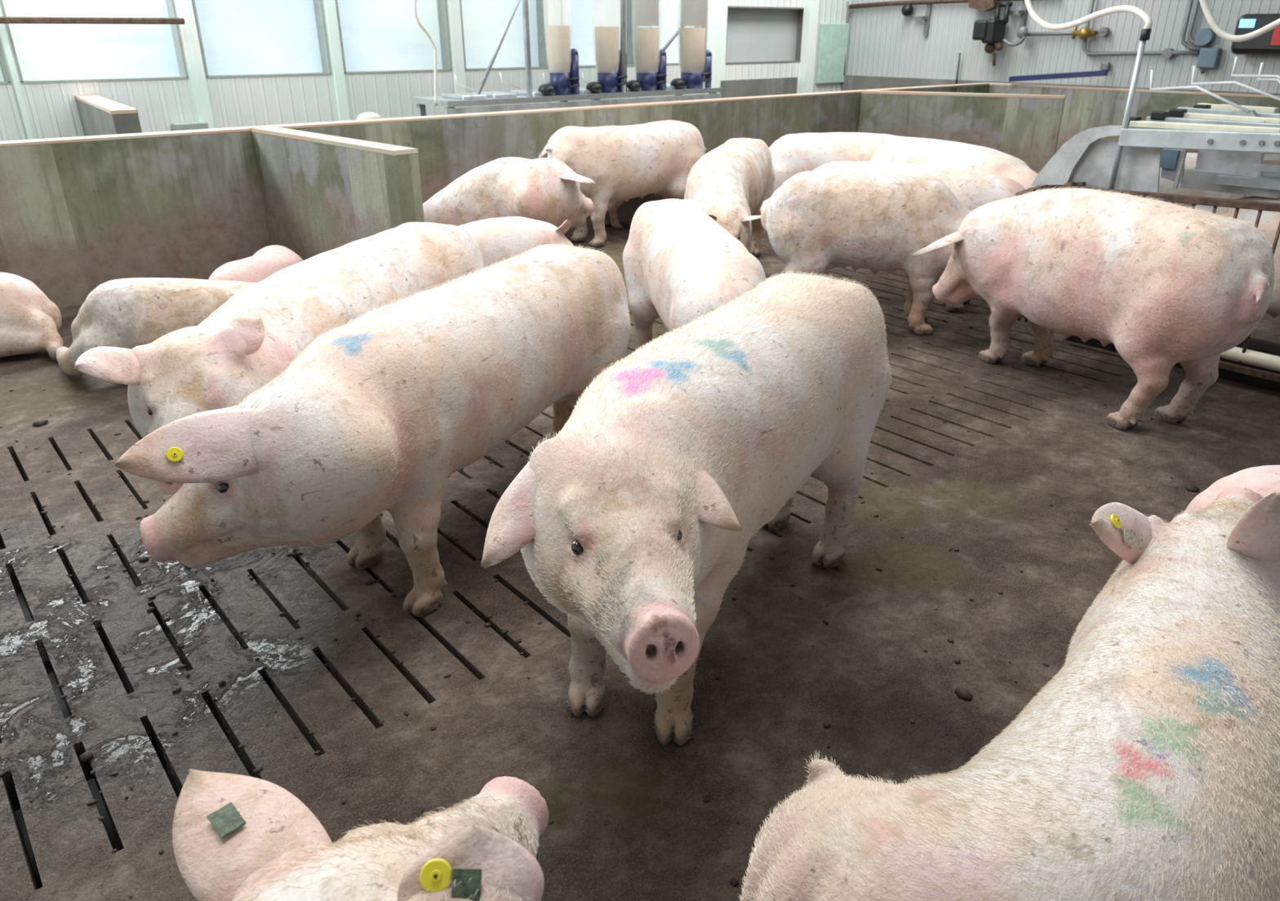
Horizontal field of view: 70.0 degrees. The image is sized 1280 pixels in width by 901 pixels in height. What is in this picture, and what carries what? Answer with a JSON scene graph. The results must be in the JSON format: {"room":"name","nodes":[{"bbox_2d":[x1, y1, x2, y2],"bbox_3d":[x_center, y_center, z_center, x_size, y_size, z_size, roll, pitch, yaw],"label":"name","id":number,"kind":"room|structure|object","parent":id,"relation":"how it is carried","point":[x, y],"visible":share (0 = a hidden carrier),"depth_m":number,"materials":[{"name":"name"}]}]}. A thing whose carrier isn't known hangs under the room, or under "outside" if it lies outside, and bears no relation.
{"room":"pig barn","nodes":[
{"label":"pig barn","id":0,"kind":"room"},
{"bbox_2d":[0,471,179,889],"bbox_3d":[-0.154,0.161,4.583,11.000,0.080,4.500,-19,31,-36],"label":"slots","id":1,"kind":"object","parent":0,"point":[108,825],"depth_m":2.65,"materials":[{"name":"black"}]},
{"bbox_2d":[74,94,142,136],"bbox_3d":[-4.114,-2.170,7.232,0.168,1.104,1.932,-17,30,-32],"label":"wall","id":2,"kind":"structure","parent":0,"point":[99,115],"depth_m":6.69,"materials":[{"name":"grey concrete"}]},
{"bbox_2d":[249,126,424,260],"bbox_3d":[-1.933,-1.474,5.839,0.158,1.004,1.835,-22,33,-40],"label":"wall","id":3,"kind":"structure","parent":0,"point":[322,193],"depth_m":5.65,"materials":[{"name":"concrete"}]},
{"bbox_2d":[0,0,850,141],"bbox_3d":[-2.758,-4.814,8.802,14.950,4.600,0.220,-19,31,-36],"label":"wall","id":4,"kind":"structure","parent":0,"point":[51,108],"depth_m":8.72,"materials":[{"name":"white metal"}]},
{"bbox_2d":[0,43,11,84],"bbox_3d":[-5.248,-3.808,6.962,0.297,1.892,0.195,-19,31,-36],"label":"window","id":5,"kind":"structure","parent":4,"relation":"in","point":[4,76],"depth_m":7.35,"materials":[{"name":"glass"}]},
{"bbox_2d":[0,10,34,139],"bbox_3d":[-5.038,-3.955,6.932,0.040,4.600,0.030,-19,31,-36],"label":"trim","id":6,"kind":"structure","parent":4,"relation":"attached to","point":[3,35],"depth_m":7.37,"materials":[{"name":"white metal"}]},
{"bbox_2d":[0,16,185,24],"bbox_3d":[-4.776,-3.421,7.268,2.174,0.050,0.060,-19,31,-36],"label":"bar","id":7,"kind":"object","parent":4,"relation":"attached to","point":[3,20],"visible":1,"depth_m":7.45,"materials":[{"name":"metal"}]},
{"bbox_2d":[0,0,188,84],"bbox_3d":[-4.585,-4.038,7.462,1.286,1.892,0.195,-19,31,-36],"label":"window","id":8,"kind":"structure","parent":4,"relation":"in","point":[43,53],"depth_m":7.78,"materials":[{"name":"glass"}]},
{"bbox_2d":[171,121,208,130],"bbox_3d":[-4.050,-2.891,8.247,0.280,0.130,0.120,-19,31,-36],"label":"wall box","id":9,"kind":"object","parent":4,"relation":"attached to","point":[191,125],"visible":0.49,"depth_m":8.19,"materials":[{"name":"white plastic"}]},
{"bbox_2d":[175,0,214,128],"bbox_3d":[-3.963,-4.328,7.744,0.122,4.600,0.030,-19,31,-36],"label":"trim","id":10,"kind":"structure","parent":4,"relation":"attached to","point":[184,7],"depth_m":8.13,"materials":[{"name":"white metal"}]},
{"bbox_2d":[191,0,332,78],"bbox_3d":[-3.522,-4.407,8.265,1.173,1.892,0.195,-19,31,-36],"label":"window","id":11,"kind":"structure","parent":4,"relation":"in","point":[238,38],"depth_m":8.59,"materials":[{"name":"glass"}]},
{"bbox_2d":[324,0,350,120],"bbox_3d":[-2.953,-4.679,8.507,0.099,4.600,0.030,-19,31,-36],"label":"trim","id":12,"kind":"structure","parent":4,"relation":"attached to","point":[330,5],"depth_m":8.89,"materials":[{"name":"white metal"}]},
{"bbox_2d":[335,0,452,74],"bbox_3d":[-2.512,-4.757,9.028,1.194,1.892,0.195,-19,31,-36],"label":"window","id":13,"kind":"structure","parent":4,"relation":"in","point":[376,36],"depth_m":9.36,"materials":[{"name":"glass"}]},
{"bbox_2d":[448,0,467,107],"bbox_3d":[-1.927,-5.035,9.282,0.120,4.600,0.030,-19,31,-36],"label":"trim","id":14,"kind":"structure","parent":4,"relation":"attached to","point":[454,7],"depth_m":9.62,"materials":[{"name":"white metal"}]},
{"bbox_2d":[459,0,549,71],"bbox_3d":[-1.519,-5.102,9.778,1.090,1.892,0.195,-19,31,-36],"label":"window","id":15,"kind":"structure","parent":4,"relation":"in","point":[483,22],"depth_m":10.09,"materials":[{"name":"glass"}]},
{"bbox_2d":[546,0,561,102],"bbox_3d":[-0.957,-5.371,10.014,0.162,4.600,0.030,-19,31,-36],"label":"trim","id":16,"kind":"structure","parent":4,"relation":"attached to","point":[554,15],"depth_m":10.22,"materials":[{"name":"white metal"}]},
{"bbox_2d":[560,0,636,67],"bbox_3d":[-0.526,-5.447,10.527,1.107,1.892,0.195,-19,31,-36],"label":"window","id":17,"kind":"structure","parent":4,"relation":"in","point":[582,16],"depth_m":10.82,"materials":[{"name":"glass"}]},
{"bbox_2d":[637,25,650,97],"bbox_3d":[0.051,-5.721,10.775,0.186,4.600,0.030,-19,31,-36],"label":"trim","id":18,"kind":"structure","parent":4,"relation":"attached to","point":[638,26],"depth_m":11.05,"materials":[{"name":"white metal"}]},
{"bbox_2d":[650,0,702,65],"bbox_3d":[0.417,-5.774,11.240,0.914,1.892,0.195,-19,31,-36],"label":"window","id":19,"kind":"structure","parent":4,"relation":"in","point":[669,11],"depth_m":11.51,"materials":[{"name":"glass"}]},
{"bbox_2d":[703,0,728,93],"bbox_3d":[0.982,-6.044,11.478,0.346,4.600,0.030,-19,31,-36],"label":"trim","id":20,"kind":"structure","parent":4,"relation":"attached to","point":[717,11],"depth_m":11.80,"materials":[{"name":"white metal"}]},
{"bbox_2d":[720,77,797,97],"bbox_3d":[1.636,-4.627,12.705,1.485,1.000,0.059,-19,31,-36],"label":"trim","id":21,"kind":"structure","parent":4,"relation":"attached to","point":[778,86],"depth_m":12.50,"materials":[{"name":"grey concrete"}]},
{"bbox_2d":[725,5,804,64],"bbox_3d":[1.671,-5.652,12.442,1.596,0.696,0.195,-19,31,-36],"label":"window","id":22,"kind":"structure","parent":4,"relation":"in","point":[754,34],"depth_m":12.54,"materials":[{"name":"white glass"}]},
{"bbox_2d":[798,0,819,93],"bbox_3d":[2.370,-6.501,12.473,0.180,4.600,0.119,-19,31,-36],"label":"trim","id":23,"kind":"structure","parent":4,"relation":"attached to","point":[811,11],"depth_m":12.80,"materials":[{"name":"white metal"}]},
{"bbox_2d":[815,22,849,84],"bbox_3d":[2.790,-5.754,13.250,0.605,0.794,0.049,-19,31,-36],"label":"door","id":24,"kind":"structure","parent":4,"relation":"in","point":[833,37],"depth_m":13.21,"materials":[{"name":"green paint"}]},
{"bbox_2d":[843,0,849,75],"bbox_3d":[2.980,-6.059,13.330,0.040,1.082,0.133,-19,31,-36],"label":"conduit","id":25,"kind":"object","parent":4,"relation":"attached to","point":[847,2],"visible":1,"depth_m":13.19,"materials":[{"name":"grey metal"}]},
{"bbox_2d":[0,82,989,307],"bbox_3d":[-1.135,-2.282,7.601,14.300,1.000,0.140,-19,31,-36],"label":"wall","id":26,"kind":"structure","parent":0,"point":[78,215],"depth_m":6.12,"materials":[{"name":"concrete"}]},
{"bbox_2d":[0,219,1279,900],"bbox_3d":[0.136,-0.710,5.521,19.000,0.120,14.000,-19,31,-36],"label":"floor","id":27,"kind":"structure","parent":0,"point":[627,809],"depth_m":2.64,"materials":[{"name":"concrete"}]},
{"bbox_2d":[0,271,63,360],"bbox_3d":[-3.997,-0.672,4.752,1.790,0.453,0.610,-8,26,-17],"label":"sow","id":28,"kind":"object","parent":27,"relation":"on","point":[30,322],"visible":1,"depth_m":4.85,"materials":[{"name":"pink"}]},
{"bbox_2d":[55,277,257,375],"bbox_3d":[-2.144,-0.653,4.656,1.814,0.499,0.625,-4,25,-9],"label":"sow","id":29,"kind":"object","parent":27,"relation":"on","point":[130,313],"visible":0.28,"depth_m":4.39,"materials":[{"name":"pink"}]},
{"bbox_2d":[208,244,303,282],"bbox_3d":[-2.239,-0.992,5.494,0.499,0.414,1.034,-3,25,-6],"label":"sow","id":30,"kind":"object","parent":27,"relation":"on","point":[268,260],"visible":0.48,"depth_m":5.19,"materials":[{"name":"pink"}]},
{"bbox_2d":[74,222,484,494],"bbox_3d":[-1.123,-0.252,3.333,0.546,0.872,2.099,6,25,14],"label":"sow","id":31,"kind":"object","parent":27,"relation":"on","point":[211,365],"visible":0.51,"depth_m":2.81,"materials":[{"name":"pink"}]},
{"bbox_2d":[172,768,548,900],"bbox_3d":[-0.116,1.043,0.511,0.523,0.878,2.047,-7,26,-15],"label":"sow","id":32,"kind":"object","parent":27,"relation":"on","point":[236,837],"visible":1,"depth_m":1.06,"materials":[{"name":"pink"}]},
{"bbox_2d":[356,111,381,119],"bbox_3d":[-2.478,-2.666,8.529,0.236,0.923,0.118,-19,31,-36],"label":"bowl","id":33,"kind":"object","parent":27,"relation":"on","point":[368,115],"visible":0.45,"depth_m":8.30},
{"bbox_2d":[114,241,631,617],"bbox_3d":[-0.620,-0.084,2.943,0.530,0.889,2.056,13,28,26],"label":"sow","id":34,"kind":"object","parent":27,"relation":"on","point":[375,415],"visible":0.95,"depth_m":2.52,"materials":[{"name":"pink"}]},
{"bbox_2d":[422,156,595,227],"bbox_3d":[-0.974,-1.391,5.746,1.792,0.930,0.638,12,27,25],"label":"sow","id":35,"kind":"object","parent":27,"relation":"on","point":[546,189],"visible":0.48,"depth_m":5.34,"materials":[{"name":"pink"}]},
{"bbox_2d":[458,216,573,267],"bbox_3d":[-0.732,-0.973,4.817,1.079,0.526,0.420,0,25,1],"label":"sow","id":36,"kind":"object","parent":27,"relation":"on","point":[499,238],"visible":0.25,"depth_m":4.62,"materials":[{"name":"pink"}]},
{"bbox_2d":[410,0,722,115],"bbox_3d":[-0.550,-4.643,9.147,3.718,4.000,0.730,-19,31,-36],"label":"metal frame","id":37,"kind":"object","parent":27,"relation":"on","point":[449,100],"visible":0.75,"depth_m":8.85,"materials":[{"name":"silver metal"}]},
{"bbox_2d":[413,0,437,106],"bbox_3d":[-1.884,-3.556,8.090,0.193,0.954,0.027,-19,31,-36],"label":"air hose","id":38,"kind":"object","parent":37,"relation":"hanging from","point":[415,15],"visible":1,"depth_m":8.13,"materials":[{"name":"white plastic"}]},
{"bbox_2d":[537,25,579,95],"bbox_3d":[-0.815,-4.893,8.482,0.462,2.989,0.283,-19,31,-36],"label":"tube","id":39,"kind":"object","parent":37,"relation":"on","point":[563,62],"visible":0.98,"depth_m":8.93,"materials":[{"name":"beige plastic"}]},
{"bbox_2d":[586,26,627,93],"bbox_3d":[-0.355,-5.053,8.829,0.492,2.989,0.305,-19,31,-36],"label":"tube","id":40,"kind":"object","parent":37,"relation":"on","point":[608,57],"visible":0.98,"depth_m":9.26,"materials":[{"name":"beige plastic"}]},
{"bbox_2d":[626,0,666,91],"bbox_3d":[0.052,-5.194,9.136,0.519,2.989,0.326,-19,31,-36],"label":"tube","id":41,"kind":"object","parent":37,"relation":"on","point":[650,61],"visible":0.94,"depth_m":9.53,"materials":[{"name":"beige plastic"}]},
{"bbox_2d":[670,0,711,88],"bbox_3d":[0.551,-5.367,9.514,0.554,2.989,0.351,-19,31,-36],"label":"tube","id":42,"kind":"object","parent":37,"relation":"on","point":[692,40],"visible":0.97,"depth_m":9.89,"materials":[{"name":"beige plastic"}]},
{"bbox_2d":[537,120,706,247],"bbox_3d":[-0.123,-2.217,7.545,1.602,0.927,0.532,-17,30,-32],"label":"sow","id":43,"kind":"object","parent":27,"relation":"on","point":[624,162],"visible":0.76,"depth_m":7.29,"materials":[{"name":"pink"}]},
{"bbox_2d":[604,195,664,230],"bbox_3d":[0.088,-2.422,8.219,1.275,0.735,0.450,-14,28,-28],"label":"sow","id":44,"kind":"object","parent":27,"relation":"on","point":[612,207],"visible":0.02,"depth_m":7.97,"materials":[{"name":"pink"}]},
{"bbox_2d":[480,270,891,746],"bbox_3d":[0.204,0.128,2.432,0.607,0.954,1.869,12,27,24],"label":"sow","id":45,"kind":"object","parent":27,"relation":"on","point":[636,521],"visible":1,"depth_m":2.03,"materials":[{"name":"pink"}]},
{"bbox_2d":[622,198,766,350],"bbox_3d":[0.270,-0.630,4.172,0.503,0.859,1.546,-5,25,-11],"label":"sow","id":46,"kind":"object","parent":27,"relation":"on","point":[680,264],"visible":0.52,"depth_m":3.92,"materials":[{"name":"pink"}]},
{"bbox_2d":[684,137,775,257],"bbox_3d":[0.606,-1.583,6.218,0.621,0.883,2.190,3,25,6],"label":"sow","id":47,"kind":"object","parent":27,"relation":"on","point":[731,182],"visible":0.63,"depth_m":5.98,"materials":[{"name":"pink"}]},
{"bbox_2d":[768,132,918,195],"bbox_3d":[1.759,-2.118,7.406,1.687,0.863,0.504,9,26,19],"label":"sow","id":48,"kind":"object","parent":27,"relation":"on","point":[792,154],"visible":0.27,"depth_m":7.24,"materials":[{"name":"pink"}]},
{"bbox_2d":[760,168,971,335],"bbox_3d":[1.350,-1.169,5.299,1.355,0.898,0.494,7,25,14],"label":"sow","id":49,"kind":"object","parent":27,"relation":"on","point":[875,220],"visible":0.7,"depth_m":5.07,"materials":[{"name":"pink"}]},
{"bbox_2d":[812,161,1025,311],"bbox_3d":[1.708,-1.372,5.795,1.564,0.853,0.481,12,27,24],"label":"sow","id":50,"kind":"object","parent":27,"relation":"on","point":[973,188],"visible":0.2,"depth_m":5.41,"materials":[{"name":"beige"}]},
{"bbox_2d":[870,137,1037,189],"bbox_3d":[2.200,-1.659,6.356,0.538,0.905,1.711,-13,28,-27],"label":"sow","id":51,"kind":"object","parent":27,"relation":"on","point":[915,150],"visible":0.25,"depth_m":6.12,"materials":[{"name":"pink"}]},
{"bbox_2d":[738,487,1279,900],"bbox_3d":[0.959,0.520,1.696,1.813,0.714,0.657,-18,30,-33],"label":"sow","id":52,"kind":"object","parent":27,"relation":"on","point":[1147,768],"visible":1,"depth_m":1.36,"materials":[{"name":"pink"}]},
{"bbox_2d":[1016,182,1085,322],"bbox_3d":[2.378,-1.163,5.221,0.473,0.793,0.357,-19,31,-36],"label":"railing","id":53,"kind":"object","parent":27,"relation":"on","point":[1070,184],"visible":0.2,"depth_m":5.05,"materials":[{"name":"metal"}]},
{"bbox_2d":[912,186,1275,430],"bbox_3d":[2.079,-0.727,4.265,0.638,0.956,1.614,-15,29,-29],"label":"sow","id":54,"kind":"object","parent":27,"relation":"on","point":[1166,284],"visible":1,"depth_m":3.91,"materials":[{"name":"pink"}]},
{"bbox_2d":[1031,102,1279,198],"bbox_3d":[2.842,-1.557,4.772,0.815,0.440,1.215,-19,31,-36],"label":"station","id":55,"kind":"object","parent":27,"relation":"on","point":[1231,142],"visible":0.95,"depth_m":4.63,"materials":[{"name":"metal"}]},
{"bbox_2d":[1108,28,1151,189],"bbox_3d":[2.451,-1.691,4.586,0.044,0.772,0.043,-19,31,-36],"label":"pole","id":56,"kind":"object","parent":55,"relation":"attached to","point":[1145,33],"visible":0.83,"depth_m":4.55,"materials":[{"name":"metal"}]},
{"bbox_2d":[1024,0,1152,30],"bbox_3d":[2.354,-2.356,4.857,0.063,0.235,1.112,-5,25,-11],"label":"supply hose","id":57,"kind":"object","parent":56,"relation":"attached to","point":[1139,11],"visible":1,"depth_m":4.80,"materials":[{"name":"white plastic"}]},
{"bbox_2d":[1149,69,1249,112],"bbox_3d":[2.907,-1.875,4.759,0.015,0.189,0.523,-19,31,-36],"label":"rod","id":58,"kind":"object","parent":55,"relation":"on","point":[1197,87],"visible":1,"depth_m":4.75,"materials":[{"name":"silver metal"}]},
{"bbox_2d":[1191,65,1279,101],"bbox_3d":[3.188,-1.909,4.802,0.015,0.194,0.578,-19,31,-36],"label":"rod","id":59,"kind":"object","parent":55,"relation":"attached to","point":[1236,82],"visible":1,"depth_m":4.84,"materials":[{"name":"silver metal"}]},
{"bbox_2d":[1063,335,1279,392],"bbox_3d":[3.072,-0.418,4.478,0.050,0.220,2.000,-19,31,-36],"label":"board","id":60,"kind":"object","parent":27,"relation":"on","point":[1255,344],"visible":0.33,"depth_m":4.52,"materials":[{"name":"black plastic"}]},
{"bbox_2d":[1071,186,1279,382],"bbox_3d":[2.710,-0.857,4.541,0.035,0.806,1.295,-19,31,-36],"label":"railing","id":61,"kind":"object","parent":27,"relation":"on","point":[1193,200],"visible":0.3,"depth_m":4.39,"materials":[{"name":"metal"}]},
{"bbox_2d":[1220,346,1279,371],"bbox_3d":[3.008,-0.427,4.378,0.070,0.070,0.950,-19,31,-36],"label":"drain pipe","id":62,"kind":"object","parent":61,"relation":"attached to","point":[1252,357],"visible":0.48,"depth_m":4.40,"materials":[{"name":"beige plastic"}]},
{"bbox_2d":[1151,152,1250,207],"bbox_3d":[3.558,-1.622,6.345,1.685,0.848,0.499,0,25,-1],"label":"sow","id":63,"kind":"object","parent":27,"relation":"on","point":[1166,186],"visible":0.02,"depth_m":6.08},
{"bbox_2d":[1168,465,1279,524],"bbox_3d":[2.294,0.353,2.429,1.594,0.530,0.490,11,27,23],"label":"sow","id":64,"kind":"object","parent":27,"relation":"on","point":[1264,480],"visible":0.19,"depth_m":2.56,"materials":[{"name":"pink"}]},
{"bbox_2d":[1188,195,1279,318],"bbox_3d":[3.201,-0.821,4.598,0.511,0.850,1.555,-14,28,-28],"label":"sow","id":65,"kind":"object","parent":27,"relation":"on","point":[1268,222],"visible":0.07,"depth_m":4.46,"materials":[{"name":"pink"}]},
{"bbox_2d":[857,89,1066,173],"bbox_3d":[3.366,-3.305,9.823,2.044,1.004,0.158,11,27,23],"label":"wall","id":66,"kind":"structure","parent":0,"point":[1025,127],"depth_m":9.58,"materials":[{"name":"concrete"}]},
{"bbox_2d":[844,0,1279,93],"bbox_3d":[6.353,-5.166,9.567,0.200,4.600,10.570,-19,31,-36],"label":"wall","id":67,"kind":"structure","parent":0,"point":[883,42],"depth_m":11.13,"materials":[{"name":"white metal"}]},
{"bbox_2d":[901,3,913,16],"bbox_3d":[3.638,-5.996,12.437,0.158,0.160,0.158,-19,31,-36],"label":"sensor","id":68,"kind":"object","parent":67,"relation":"attached to","point":[907,10],"visible":1,"depth_m":12.39,"materials":[{"name":"black plastic"}]},
{"bbox_2d":[912,4,931,35],"bbox_3d":[3.761,-5.837,12.329,0.180,0.440,0.230,-19,31,-36],"label":"wall bracket","id":69,"kind":"object","parent":67,"relation":"attached to","point":[926,18],"visible":1,"depth_m":12.31,"materials":[{"name":"grey metal"}]},
{"bbox_2d":[848,0,1024,8],"bbox_3d":[4.015,-5.903,12.031,0.060,0.116,3.120,-19,31,-36],"label":"rail","id":70,"kind":"object","parent":67,"relation":"attached to","point":[902,2],"visible":0.92,"depth_m":12.45,"materials":[{"name":"metal"}]},
{"bbox_2d":[955,53,960,84],"bbox_3d":[4.223,-5.044,12.151,0.024,0.445,0.030,-19,31,-36],"label":"rod","id":71,"kind":"object","parent":67,"relation":"attached to","point":[959,55],"visible":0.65,"depth_m":12.13,"materials":[{"name":"metal"}]},
{"bbox_2d":[968,0,1027,66],"bbox_3d":[4.441,-5.271,11.473,0.330,0.816,0.874,-19,31,-36],"label":"motor","id":72,"kind":"object","parent":67,"relation":"attached to","point":[991,32],"visible":1,"depth_m":11.42,"materials":[{"name":"black metal"}]},
{"bbox_2d":[1008,0,1026,27],"bbox_3d":[4.645,-5.439,11.341,0.180,0.440,0.230,-19,31,-36],"label":"wall bracket","id":73,"kind":"object","parent":67,"relation":"attached to","point":[1023,12],"visible":0.76,"depth_m":11.33,"materials":[{"name":"grey metal"}]},
{"bbox_2d":[1008,70,1107,81],"bbox_3d":[4.926,-4.429,10.813,0.060,0.164,1.174,-19,31,-36],"label":"rail","id":74,"kind":"object","parent":67,"relation":"attached to","point":[1100,73],"visible":1,"depth_m":10.76,"materials":[{"name":"blue plastic"}]},
{"bbox_2d":[840,75,1279,95],"bbox_3d":[6.323,-3.460,10.166,0.060,1.000,10.350,-19,31,-36],"label":"trim","id":75,"kind":"structure","parent":67,"relation":"attached to","point":[851,82],"depth_m":12.80,"materials":[{"name":"grey concrete"}]},
{"bbox_2d":[1026,30,1106,35],"bbox_3d":[5.096,-5.022,11.004,0.044,0.070,1.040,-19,31,-36],"label":"conduit","id":76,"kind":"object","parent":67,"relation":"attached to","point":[1062,33],"visible":0.69,"depth_m":11.10,"materials":[{"name":"grey metal"}]},
{"bbox_2d":[1071,26,1097,39],"bbox_3d":[5.219,-4.924,10.765,0.138,0.160,0.276,-19,31,-36],"label":"valve","id":77,"kind":"object","parent":76,"relation":"attached to","point":[1085,33],"visible":0.97,"depth_m":10.72,"materials":[{"name":"gold metal"}]},
{"bbox_2d":[1098,26,1110,36],"bbox_3d":[5.415,-4.889,10.668,0.070,0.100,0.098,-19,31,-36],"label":"junction box","id":78,"kind":"object","parent":67,"relation":"attached to","point":[1106,29],"visible":1,"depth_m":10.64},
{"bbox_2d":[1100,62,1110,70],"bbox_3d":[5.478,-4.524,10.761,0.060,0.090,0.090,-19,31,-36],"label":"outlet","id":79,"kind":"object","parent":67,"relation":"attached to","point":[1104,65],"visible":0.94,"depth_m":10.74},
{"bbox_2d":[1082,0,1199,56],"bbox_3d":[5.680,-4.806,10.330,0.044,0.658,1.317,-19,31,-36],"label":"conduit","id":80,"kind":"object","parent":67,"relation":"attached to","point":[1092,2],"visible":0.88,"depth_m":10.56,"materials":[{"name":"grey metal"}]},
{"bbox_2d":[1161,48,1174,58],"bbox_3d":[5.907,-4.441,10.223,0.070,0.110,0.108,-19,31,-36],"label":"junction box","id":81,"kind":"object","parent":67,"relation":"attached to","point":[1166,55],"visible":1,"depth_m":10.20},
{"bbox_2d":[1181,0,1204,50],"bbox_3d":[6.046,-4.642,9.921,0.044,0.560,0.270,-19,31,-36],"label":"conduit","id":82,"kind":"object","parent":67,"relation":"attached to","point":[1184,42],"visible":1,"depth_m":9.99,"materials":[{"name":"grey metal"}]},
{"bbox_2d":[1187,0,1208,48],"bbox_3d":[6.072,-4.644,9.886,0.044,0.525,0.230,-19,31,-36],"label":"conduit","id":83,"kind":"object","parent":67,"relation":"attached to","point":[1191,39],"visible":1,"depth_m":9.94,"materials":[{"name":"grey metal"}]},
{"bbox_2d":[1194,27,1215,45],"bbox_3d":[6.118,-4.481,9.899,0.100,0.170,0.167,-19,31,-36],"label":"socket","id":84,"kind":"object","parent":67,"relation":"attached to","point":[1205,36],"visible":0.95,"depth_m":9.86,"materials":[{"name":"plastic"}]},
{"bbox_2d":[1196,47,1222,68],"bbox_3d":[6.176,-4.262,9.923,0.100,0.200,0.190,-19,31,-36],"label":"switch box","id":85,"kind":"object","parent":67,"relation":"attached to","point":[1208,57],"visible":1,"depth_m":9.88,"materials":[{"name":"grey plastic"}]},
{"bbox_2d":[1199,67,1204,74],"bbox_3d":[6.145,-4.178,10.003,0.040,0.113,0.086,-19,31,-36],"label":"conduit","id":86,"kind":"object","parent":85,"relation":"attached to","point":[1202,69],"visible":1,"depth_m":9.99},
{"bbox_2d":[1231,13,1279,55],"bbox_3d":[6.505,-4.264,9.366,0.240,0.386,0.727,-19,31,-36],"label":"control box","id":87,"kind":"object","parent":67,"relation":"attached to","point":[1268,43],"visible":0.96,"depth_m":9.40,"materials":[{"name":"black plastic"}]},
{"bbox_2d":[983,82,1279,164],"bbox_3d":[5.841,-3.480,10.210,0.150,1.000,4.640,-19,31,-36],"label":"wall","id":88,"kind":"structure","parent":0,"point":[1085,108],"depth_m":10.49,"materials":[{"name":"concrete"}]},
{"bbox_2d":[1199,0,1279,41],"bbox_3d":[2.809,-2.055,4.290,0.028,0.251,0.435,-19,31,-36],"label":"hose","id":89,"kind":"object","parent":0,"point":[1211,20],"visible":1,"depth_m":4.33,"materials":[{"name":"white plastic"}]},
{"bbox_2d":[1231,56,1279,79],"bbox_3d":[3.385,-2.029,4.917,0.015,0.157,0.372,-19,31,-36],"label":"rod","id":90,"kind":"object","parent":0,"point":[1233,74],"visible":1,"depth_m":4.98,"materials":[{"name":"silver metal"}]},
{"bbox_2d":[1257,62,1279,84],"bbox_3d":[3.580,-2.024,5.091,0.015,0.249,0.282,-19,31,-36],"label":"rod","id":91,"kind":"object","parent":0,"point":[1277,80],"visible":0.95,"depth_m":5.13,"materials":[{"name":"silver metal"}]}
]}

